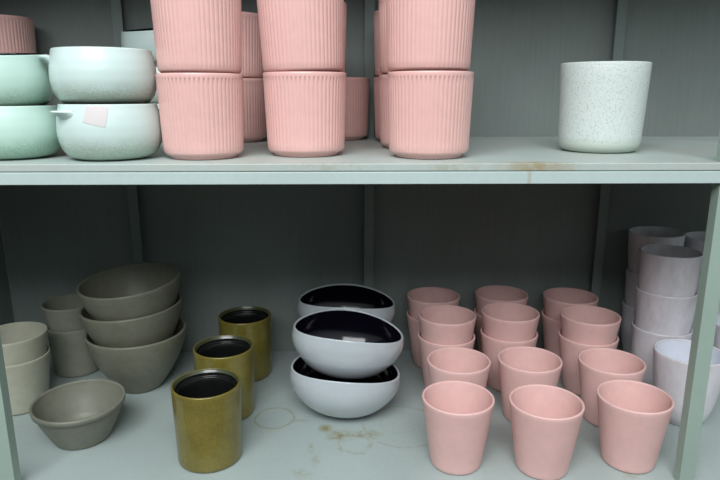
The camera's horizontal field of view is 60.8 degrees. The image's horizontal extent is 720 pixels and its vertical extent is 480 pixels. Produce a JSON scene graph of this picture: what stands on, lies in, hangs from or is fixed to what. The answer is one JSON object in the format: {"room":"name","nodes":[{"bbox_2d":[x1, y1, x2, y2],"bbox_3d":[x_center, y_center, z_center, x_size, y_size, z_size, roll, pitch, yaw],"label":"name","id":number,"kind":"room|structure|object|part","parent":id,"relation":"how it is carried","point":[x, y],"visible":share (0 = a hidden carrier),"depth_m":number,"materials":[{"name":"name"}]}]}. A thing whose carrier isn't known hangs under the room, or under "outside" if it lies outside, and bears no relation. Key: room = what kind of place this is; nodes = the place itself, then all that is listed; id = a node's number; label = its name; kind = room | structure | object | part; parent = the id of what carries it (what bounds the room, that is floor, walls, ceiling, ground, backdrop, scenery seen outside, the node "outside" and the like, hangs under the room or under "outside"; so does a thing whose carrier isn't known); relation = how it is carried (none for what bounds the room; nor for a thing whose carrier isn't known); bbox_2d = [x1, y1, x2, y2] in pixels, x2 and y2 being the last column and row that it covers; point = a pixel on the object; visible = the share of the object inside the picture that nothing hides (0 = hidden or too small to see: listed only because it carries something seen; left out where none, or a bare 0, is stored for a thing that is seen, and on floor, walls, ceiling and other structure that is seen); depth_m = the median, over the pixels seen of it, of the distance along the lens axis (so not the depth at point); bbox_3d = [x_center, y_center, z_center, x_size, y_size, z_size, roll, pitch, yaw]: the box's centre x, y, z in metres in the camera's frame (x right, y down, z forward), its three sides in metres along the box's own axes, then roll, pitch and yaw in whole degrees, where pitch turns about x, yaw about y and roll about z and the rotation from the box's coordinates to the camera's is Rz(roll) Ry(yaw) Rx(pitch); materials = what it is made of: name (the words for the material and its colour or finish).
{"room":"pottery shop","nodes":[
{"label":"pottery shop","id":0,"kind":"room"},
{"bbox_3d":[0.009,1.223,-0.232,7.000,0.050,3.980,0,13,-1],"label":"floor","id":1,"kind":"structure","parent":0,"visible":0},
{"bbox_2d":[0,0,719,479],"bbox_3d":[0.101,-0.024,1.156,1.858,1.730,0.548,0,13,-1],"label":"shelving unit","id":2,"kind":"object","parent":1,"relation":"on","point":[258,227],"visible":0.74,"depth_m":1.35,"materials":[{"name":"grey paint"}]},
{"bbox_3d":[-0.824,-0.020,1.140,0.008,1.730,0.532,0,13,-1],"label":"panel","id":3,"kind":"part","parent":2,"relation":"part of","materials":[{"name":"grey metal"}]},
{"bbox_3d":[-0.554,0.039,0.891,0.024,1.730,0.018,0,13,-1],"label":"post","id":4,"kind":"part","parent":2,"relation":"part of","materials":[{"name":"metal"}]},
{"bbox_2d":[5,345,49,415],"bbox_3d":[-0.681,0.278,1.226,0.124,0.110,0.124,0,13,-1],"label":"pot","id":5,"kind":"object","parent":2,"relation":"on","point":[26,381],"visible":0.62,"depth_m":1.19,"materials":[{"name":"grey ceramic"}]},
{"bbox_2d":[0,322,47,365],"bbox_3d":[-0.681,0.235,1.216,0.124,0.110,0.124,11,17,38],"label":"pot","id":6,"kind":"object","parent":5,"relation":"on","point":[22,342],"visible":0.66,"depth_m":1.21,"materials":[{"name":"beige ceramic"}]},
{"bbox_2d":[0,105,60,159],"bbox_3d":[-0.526,-0.164,0.928,0.142,0.077,0.142,2,14,7],"label":"casserole dish","id":7,"kind":"object","parent":2,"relation":"on","point":[26,132],"visible":0.8,"depth_m":0.88,"materials":[{"name":"green ceramic"}]},
{"bbox_2d":[0,53,53,105],"bbox_3d":[-0.530,-0.236,0.908,0.142,0.086,0.142,1,14,5],"label":"casserole dish","id":8,"kind":"object","parent":7,"relation":"on","point":[24,77],"visible":0.79,"depth_m":0.87,"materials":[{"name":"green ceramic"}]},
{"bbox_2d":[47,325,98,377],"bbox_3d":[-0.641,0.239,1.388,0.112,0.110,0.112,0,13,-1],"label":"pot","id":9,"kind":"object","parent":2,"relation":"on","point":[70,356],"visible":0.59,"depth_m":1.34,"materials":[{"name":"grey ceramic"}]},
{"bbox_2d":[41,293,84,331],"bbox_3d":[-0.642,0.187,1.375,0.121,0.105,0.121,-3,14,-11],"label":"pot","id":10,"kind":"object","parent":9,"relation":"on","point":[61,313],"visible":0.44,"depth_m":1.33,"materials":[{"name":"grey ceramic"}]},
{"bbox_2d":[29,379,125,449],"bbox_3d":[-0.506,0.322,1.113,0.159,0.074,0.159,0,15,-1],"label":"bowl","id":11,"kind":"object","parent":2,"relation":"on","point":[79,414],"visible":1,"depth_m":1.12,"materials":[{"name":"grey ceramic"}]},
{"bbox_2d":[50,103,161,160],"bbox_3d":[-0.372,-0.163,0.918,0.152,0.080,0.152,0,13,-1],"label":"casserole dish","id":12,"kind":"object","parent":2,"relation":"on","point":[94,132],"visible":0.98,"depth_m":0.86,"materials":[{"name":"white ceramic"}]},
{"bbox_3d":[-0.416,-0.171,0.853,0.047,0.016,0.024,9,16,34],"label":"handle","id":13,"kind":"part","parent":12,"relation":"part of","materials":[{"name":"green ceramic"}]},
{"bbox_2d":[38,46,156,103],"bbox_3d":[-0.375,-0.238,0.903,0.148,0.080,0.148,7,15,26],"label":"casserole dish","id":14,"kind":"object","parent":12,"relation":"on","point":[77,74],"visible":0.91,"depth_m":0.84,"materials":[{"name":"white ceramic"}]},
{"bbox_3d":[-0.450,-0.258,0.886,0.024,0.016,0.047,-2,14,-9],"label":"handle","id":15,"kind":"part","parent":14,"relation":"part of","materials":[{"name":"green ceramic"}]},
{"bbox_3d":[-0.509,-0.090,1.388,0.022,1.710,0.028,0,13,-1],"label":"post","id":16,"kind":"part","parent":2,"relation":"part of","materials":[{"name":"grey metal"}]},
{"bbox_2d":[84,317,185,393],"bbox_3d":[-0.471,0.249,1.308,0.210,0.127,0.210,0,13,-1],"label":"bowl","id":17,"kind":"object","parent":2,"relation":"on","point":[140,369],"visible":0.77,"depth_m":1.24,"materials":[{"name":"grey ceramic"}]},
{"bbox_2d":[79,293,181,347],"bbox_3d":[-0.477,0.193,1.296,0.203,0.134,0.203,-2,14,-9],"label":"bowl","id":18,"kind":"object","parent":17,"relation":"on","point":[160,326],"visible":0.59,"depth_m":1.21,"materials":[{"name":"grey ceramic"}]},
{"bbox_2d":[76,262,180,320],"bbox_3d":[-0.473,0.139,1.275,0.203,0.141,0.202,11,18,40],"label":"bowl","id":19,"kind":"object","parent":18,"relation":"on","point":[136,290],"visible":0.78,"depth_m":1.27,"materials":[{"name":"grey ceramic"}]},
{"bbox_2d":[155,73,243,159],"bbox_3d":[-0.238,-0.187,0.928,0.126,0.123,0.126,-1,13,-4],"label":"ribbed pot","id":20,"kind":"object","parent":2,"relation":"on","point":[201,114],"visible":1,"depth_m":0.88,"materials":[{"name":"pink ceramic"}]},
{"bbox_2d":[150,0,241,73],"bbox_3d":[-0.237,-0.303,0.900,0.128,0.125,0.128,-5,14,-20],"label":"ribbed pot","id":21,"kind":"object","parent":20,"relation":"on","point":[191,36],"visible":0.88,"depth_m":0.85,"materials":[{"name":"pink ceramic"}]},
{"bbox_2d":[170,368,241,472],"bbox_3d":[-0.259,0.306,1.047,0.115,0.138,0.115,0,13,-1],"label":"pot","id":22,"kind":"object","parent":2,"relation":"on","point":[206,403],"visible":1,"depth_m":1.01,"materials":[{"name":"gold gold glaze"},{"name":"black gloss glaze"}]},
{"bbox_2d":[193,335,254,419],"bbox_3d":[-0.262,0.271,1.196,0.115,0.138,0.115,0,13,-1],"label":"pot","id":23,"kind":"object","parent":2,"relation":"on","point":[235,353],"visible":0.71,"depth_m":1.18,"materials":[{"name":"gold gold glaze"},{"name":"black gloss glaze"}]},
{"bbox_2d":[218,306,271,381],"bbox_3d":[-0.253,0.231,1.363,0.115,0.138,0.115,0,13,-1],"label":"pot","id":24,"kind":"object","parent":2,"relation":"on","point":[253,323],"visible":0.73,"depth_m":1.33,"materials":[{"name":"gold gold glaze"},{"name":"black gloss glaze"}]},
{"bbox_2d":[243,78,266,142],"bbox_3d":[-0.250,-0.261,1.237,0.126,0.123,0.126,-1,14,-6],"label":"ribbed pot","id":25,"kind":"object","parent":2,"relation":"on","point":[254,116],"visible":0.39,"depth_m":1.20,"materials":[{"name":"pink ceramic"}]},
{"bbox_2d":[239,11,263,78],"bbox_3d":[-0.247,-0.378,1.211,0.128,0.128,0.128,-4,14,-15],"label":"ribbed pot","id":26,"kind":"object","parent":25,"relation":"on","point":[252,65],"visible":0.2,"depth_m":1.17,"materials":[{"name":"pink ceramic"}]},
{"bbox_2d":[263,71,345,156],"bbox_3d":[-0.086,-0.199,0.968,0.129,0.126,0.129,0,13,-2],"label":"ribbed pot","id":27,"kind":"object","parent":2,"relation":"on","point":[305,110],"visible":1,"depth_m":0.92,"materials":[{"name":"pink ceramic"}]},
{"bbox_2d":[257,0,343,71],"bbox_3d":[-0.090,-0.317,0.939,0.132,0.131,0.132,-3,14,-12],"label":"ribbed pot","id":28,"kind":"object","parent":27,"relation":"on","point":[296,35],"visible":0.8,"depth_m":0.89,"materials":[{"name":"pink ceramic"}]},
{"bbox_2d":[289,356,399,417],"bbox_3d":[-0.029,0.286,1.199,0.215,0.105,0.172,0,13,0],"label":"bowl","id":29,"kind":"object","parent":2,"relation":"on","point":[326,395],"visible":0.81,"depth_m":1.13,"materials":[{"name":"white ceramic"}]},
{"bbox_2d":[292,309,403,379],"bbox_3d":[-0.023,0.209,1.185,0.214,0.106,0.173,-2,14,-9],"label":"bowl","id":30,"kind":"object","parent":29,"relation":"on","point":[347,344],"visible":1,"depth_m":1.14,"materials":[{"name":"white ceramic"}]},
{"bbox_2d":[345,77,369,140],"bbox_3d":[-0.044,-0.276,1.293,0.129,0.126,0.129,-2,14,-10],"label":"ribbed pot","id":31,"kind":"object","parent":2,"relation":"on","point":[357,88],"visible":0.39,"depth_m":1.25,"materials":[{"name":"pink ceramic"}]},
{"bbox_3d":[0.110,-0.089,0.870,1.850,0.017,0.022,0,13,-1],"label":"rail","id":32,"kind":"part","parent":2,"relation":"part of","materials":[{"name":"grey metal"}]},
{"bbox_3d":[0.020,-0.092,1.397,0.022,1.710,0.028,0,13,-1],"label":"post","id":33,"kind":"part","parent":2,"relation":"part of","materials":[{"name":"grey metal"}]},
{"bbox_2d":[374,77,379,138],"bbox_3d":[0.092,-0.264,1.242,0.133,0.126,0.133,-2,14,-9],"label":"ribbed pot","id":34,"kind":"object","parent":2,"relation":"on","point":[376,79],"visible":0.1,"depth_m":1.22,"materials":[{"name":"pink ceramic"}]},
{"bbox_2d":[373,10,382,76],"bbox_3d":[0.092,-0.383,1.214,0.132,0.128,0.132,-7,15,-28],"label":"ribbed pot","id":35,"kind":"object","parent":34,"relation":"on","point":[376,13],"visible":0.21,"depth_m":1.19,"materials":[{"name":"pink ceramic"}]},
{"bbox_2d":[379,74,388,147],"bbox_3d":[0.097,-0.227,1.087,0.129,0.126,0.129,-1,14,-5],"label":"ribbed pot","id":36,"kind":"object","parent":2,"relation":"on","point":[383,79],"visible":0.22,"depth_m":1.06,"materials":[{"name":"pink ceramic"}]},
{"bbox_2d":[378,0,389,74],"bbox_3d":[0.097,-0.345,1.058,0.132,0.128,0.132,-4,14,-17],"label":"ribbed pot","id":37,"kind":"object","parent":36,"relation":"on","point":[381,3],"visible":0.18,"depth_m":1.03,"materials":[{"name":"pink ceramic"}]},
{"bbox_2d":[407,310,421,367],"bbox_3d":[0.166,0.226,1.419,0.120,0.121,0.120,-3,14,-13],"label":"pot","id":38,"kind":"object","parent":2,"relation":"on","point":[413,324],"visible":0.29,"depth_m":1.39,"materials":[{"name":"pink ceramic"}]},
{"bbox_2d":[407,287,459,319],"bbox_3d":[0.167,0.183,1.408,0.120,0.121,0.120,-13,18,-42],"label":"pot","id":39,"kind":"object","parent":38,"relation":"on","point":[418,298],"visible":0.41,"depth_m":1.43,"materials":[{"name":"pink ceramic"}]},
{"bbox_2d":[388,71,473,158],"bbox_3d":[0.106,-0.191,0.938,0.129,0.126,0.129,-1,13,-3],"label":"ribbed pot","id":40,"kind":"object","parent":2,"relation":"on","point":[429,112],"visible":1,"depth_m":0.89,"materials":[{"name":"pink ceramic"}]},
{"bbox_2d":[386,0,474,71],"bbox_3d":[0.104,-0.311,0.913,0.132,0.129,0.132,-8,15,-29],"label":"ribbed pot","id":41,"kind":"object","parent":40,"relation":"on","point":[423,35],"visible":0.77,"depth_m":0.86,"materials":[{"name":"pink ceramic"}]},
{"bbox_2d":[418,330,474,387],"bbox_3d":[0.180,0.255,1.296,0.120,0.121,0.120,-2,14,-7],"label":"pot","id":42,"kind":"object","parent":2,"relation":"on","point":[425,347],"visible":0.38,"depth_m":1.26,"materials":[{"name":"pink ceramic"}]},
{"bbox_2d":[418,305,475,344],"bbox_3d":[0.180,0.212,1.286,0.120,0.121,0.120,-10,17,-37],"label":"pot","id":43,"kind":"object","parent":42,"relation":"on","point":[439,324],"visible":0.6,"depth_m":1.25,"materials":[{"name":"pink ceramic"}]},
{"bbox_2d":[422,380,494,474],"bbox_3d":[0.163,0.318,1.033,0.120,0.121,0.120,0,13,-1],"label":"pot","id":44,"kind":"object","parent":2,"relation":"on","point":[458,414],"visible":1,"depth_m":1.00,"materials":[{"name":"pink ceramic"}]},
{"bbox_2d":[427,347,490,387],"bbox_3d":[0.187,0.284,1.175,0.120,0.121,0.120,-1,13,-4],"label":"pot","id":45,"kind":"object","parent":2,"relation":"on","point":[447,363],"visible":0.56,"depth_m":1.20,"materials":[{"name":"pink ceramic"}]},
{"bbox_2d":[474,307,482,352],"bbox_3d":[0.324,0.223,1.431,0.120,0.121,0.120,4,14,15],"label":"pot","id":46,"kind":"object","parent":2,"relation":"on","point":[479,323],"visible":0.15,"depth_m":1.41,"materials":[{"name":"pink ceramic"}]},
{"bbox_2d":[475,285,527,315],"bbox_3d":[0.324,0.180,1.420,0.120,0.121,0.120,-4,14,-16],"label":"pot","id":47,"kind":"object","parent":46,"relation":"in","point":[485,295],"visible":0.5,"depth_m":1.45,"materials":[{"name":"pink ceramic"}]},
{"bbox_2d":[480,326,537,390],"bbox_3d":[0.315,0.252,1.312,0.120,0.121,0.120,5,14,20],"label":"pot","id":48,"kind":"object","parent":2,"relation":"on","point":[491,347],"visible":0.43,"depth_m":1.27,"materials":[{"name":"pink ceramic"}]},
{"bbox_2d":[481,302,539,341],"bbox_3d":[0.315,0.208,1.301,0.120,0.121,0.120,-2,14,-10],"label":"pot","id":49,"kind":"object","parent":48,"relation":"on","point":[504,321],"visible":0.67,"depth_m":1.27,"materials":[{"name":"pink ceramic"}]},
{"bbox_2d":[497,346,562,421],"bbox_3d":[0.322,0.283,1.179,0.120,0.121,0.120,-9,16,-34],"label":"pot","id":50,"kind":"object","parent":2,"relation":"on","point":[519,366],"visible":0.66,"depth_m":1.17,"materials":[{"name":"pink ceramic"}]},
{"bbox_2d":[509,384,584,479],"bbox_3d":[0.305,0.322,1.020,0.120,0.121,0.120,-8,16,-31],"label":"pot","id":51,"kind":"object","parent":2,"relation":"on","point":[546,420],"visible":1,"depth_m":0.99,"materials":[{"name":"pink ceramic"}]},
{"bbox_2d":[541,309,560,356],"bbox_3d":[0.476,0.227,1.414,0.120,0.121,0.120,12,18,42],"label":"pot","id":52,"kind":"object","parent":2,"relation":"on","point":[551,327],"visible":0.24,"depth_m":1.38,"materials":[{"name":"pink ceramic"}]},
{"bbox_2d":[543,287,598,320],"bbox_3d":[0.476,0.184,1.404,0.120,0.121,0.120,3,14,12],"label":"pot","id":53,"kind":"object","parent":52,"relation":"on","point":[555,299],"visible":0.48,"depth_m":1.42,"materials":[{"name":"pink ceramic"}]},
{"bbox_2d":[558,328,618,394],"bbox_3d":[0.476,0.256,1.295,0.120,0.121,0.120,-11,18,-40],"label":"pot","id":54,"kind":"object","parent":2,"relation":"on","point":[570,350],"visible":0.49,"depth_m":1.26,"materials":[{"name":"pink ceramic"}]},
{"bbox_2d":[560,305,621,344],"bbox_3d":[0.476,0.213,1.284,0.120,0.121,0.120,4,14,17],"label":"pot","id":55,"kind":"object","parent":54,"relation":"on","point":[583,324],"visible":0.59,"depth_m":1.25,"materials":[{"name":"pink ceramic"}]},
{"bbox_2d":[558,61,651,152],"bbox_3d":[0.404,-0.222,1.028,0.140,0.143,0.140,0,13,-1],"label":"pot","id":56,"kind":"object","parent":2,"relation":"on","point":[602,104],"visible":1,"depth_m":0.97,"materials":[{"name":"white ceramic"}]},
{"bbox_3d":[0.555,-0.094,1.406,0.022,1.710,0.028,0,13,-1],"label":"post","id":57,"kind":"part","parent":2,"relation":"part of","materials":[{"name":"grey metal"}]},
{"bbox_2d":[578,348,645,426],"bbox_3d":[0.474,0.285,1.171,0.120,0.121,0.120,6,15,23],"label":"pot","id":58,"kind":"object","parent":2,"relation":"on","point":[597,366],"visible":0.67,"depth_m":1.17,"materials":[{"name":"pink ceramic"}]},
{"bbox_2d":[621,298,634,352],"bbox_3d":[0.665,0.214,1.426,0.116,0.140,0.116,-5,14,-21],"label":"pot","id":59,"kind":"object","parent":2,"relation":"on","point":[628,312],"visible":0.2,"depth_m":1.41,"materials":[{"name":"grey ceramic"}]},
{"bbox_2d":[625,266,637,307],"bbox_3d":[0.665,0.137,1.407,0.116,0.140,0.116,8,16,30],"label":"pot","id":60,"kind":"object","parent":59,"relation":"on","point":[631,280],"visible":0.17,"depth_m":1.39,"materials":[{"name":"grey ceramic"}]},
{"bbox_2d":[628,226,685,273],"bbox_3d":[0.663,0.049,1.386,0.116,0.140,0.116,-3,14,-6],"label":"pot","id":61,"kind":"object","parent":60,"relation":"on","point":[639,236],"visible":0.44,"depth_m":1.37,"materials":[{"name":"grey ceramic"}]},
{"bbox_2d":[596,380,674,473],"bbox_3d":[0.458,0.318,1.037,0.120,0.121,0.120,7,15,26],"label":"pot","id":62,"kind":"object","parent":2,"relation":"on","point":[634,417],"visible":1,"depth_m":1.01,"materials":[{"name":"pink ceramic"}]},
{"bbox_2d":[630,319,692,384],"bbox_3d":[0.628,0.246,1.294,0.116,0.140,0.116,0,13,-1],"label":"pot","id":63,"kind":"object","parent":2,"relation":"on","point":[642,342],"visible":0.32,"depth_m":1.26,"materials":[{"name":"white ceramic"}]},
{"bbox_2d":[634,283,697,335],"bbox_3d":[0.629,0.168,1.275,0.116,0.140,0.116,-10,17,-37],"label":"pot","id":64,"kind":"object","parent":63,"relation":"on","point":[657,314],"visible":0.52,"depth_m":1.22,"materials":[{"name":"grey ceramic"}]},
{"bbox_2d":[638,244,702,297],"bbox_3d":[0.628,0.090,1.256,0.116,0.140,0.116,4,14,15],"label":"pot","id":65,"kind":"object","parent":64,"relation":"on","point":[667,270],"visible":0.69,"depth_m":1.21,"materials":[{"name":"ceramic"}]},
{"bbox_2d":[653,339,719,425],"bbox_3d":[0.618,0.276,1.165,0.123,0.141,0.123,9,16,33],"label":"pot","id":66,"kind":"object","parent":2,"relation":"on","point":[670,356],"visible":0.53,"depth_m":1.13,"materials":[{"name":"white ceramic"}]},
{"bbox_3d":[0.523,0.035,0.910,0.024,1.730,0.018,0,13,-1],"label":"post","id":67,"kind":"part","parent":2,"relation":"part of","materials":[{"name":"grey metal"}]},
{"bbox_2d":[713,314,719,348],"bbox_3d":[0.804,0.243,1.305,0.123,0.141,0.123,4,14,18],"label":"pot","id":68,"kind":"object","parent":2,"relation":"on","point":[716,344],"visible":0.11,"depth_m":1.28,"materials":[{"name":"white ceramic"}]},
{"bbox_3d":[-0.403,-0.245,1.271,0.146,0.075,0.138,0,13,-1],"label":"casserole dish","id":69,"kind":"object","parent":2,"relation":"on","visible":0},
{"bbox_2d":[149,67,159,103],"bbox_3d":[-0.403,-0.312,1.255,0.137,0.075,0.137,-3,14,-11],"label":"casserole dish","id":70,"kind":"object","parent":69,"relation":"on","point":[155,99],"visible":0.02,"depth_m":1.20,"materials":[{"name":"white ceramic"}]},
{"bbox_2d":[121,28,156,66],"bbox_3d":[-0.405,-0.386,1.231,0.138,0.090,0.138,-2,14,-10],"label":"casserole dish","id":71,"kind":"object","parent":70,"relation":"on","point":[137,38],"visible":0.27,"depth_m":1.17,"materials":[{"name":"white ceramic"}]},
{"bbox_3d":[-0.089,-0.236,1.125,0.129,0.126,0.129,-2,14,-8],"label":"ribbed pot","id":72,"kind":"object","parent":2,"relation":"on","visible":0},
{"bbox_2d":[340,2,346,72],"bbox_3d":[-0.089,-0.354,1.096,0.132,0.128,0.132,-6,15,-22],"label":"ribbed pot","id":73,"kind":"object","parent":72,"relation":"on","point":[345,4],"visible":0.07,"depth_m":1.08,"materials":[{"name":"pink ceramic"}]},
{"bbox_3d":[-0.729,-0.271,1.277,0.126,0.123,0.126,-2,14,-7],"label":"ribbed pot","id":74,"kind":"object","parent":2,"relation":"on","visible":0},
{"bbox_2d":[0,14,35,52],"bbox_3d":[-0.729,-0.387,1.250,0.128,0.125,0.128,-5,14,-19],"label":"ribbed pot","id":75,"kind":"object","parent":74,"relation":"on","point":[17,33],"visible":0.55,"depth_m":1.21,"materials":[{"name":"pink ceramic"}]},
{"bbox_3d":[-0.033,0.247,1.374,0.216,0.102,0.173,0,13,-1],"label":"bowl","id":76,"kind":"object","parent":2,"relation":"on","visible":0},
{"bbox_2d":[297,283,395,322],"bbox_3d":[-0.029,0.170,1.356,0.209,0.103,0.180,5,14,21],"label":"bowl","id":77,"kind":"object","parent":76,"relation":"on","point":[331,296],"visible":0.49,"depth_m":1.41,"materials":[{"name":"black ceramic"}]},
{"bbox_3d":[0.795,0.137,1.415,0.116,0.140,0.116,2,14,10],"label":"pot","id":78,"kind":"object","parent":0,"visible":0},
{"bbox_2d":[684,231,705,272],"bbox_3d":[0.795,0.061,1.397,0.116,0.140,0.116,-7,15,-26],"label":"pot","id":79,"kind":"object","parent":78,"relation":"on","point":[695,240],"visible":0.09,"depth_m":1.38,"materials":[{"name":"ceramic"}]}
]}

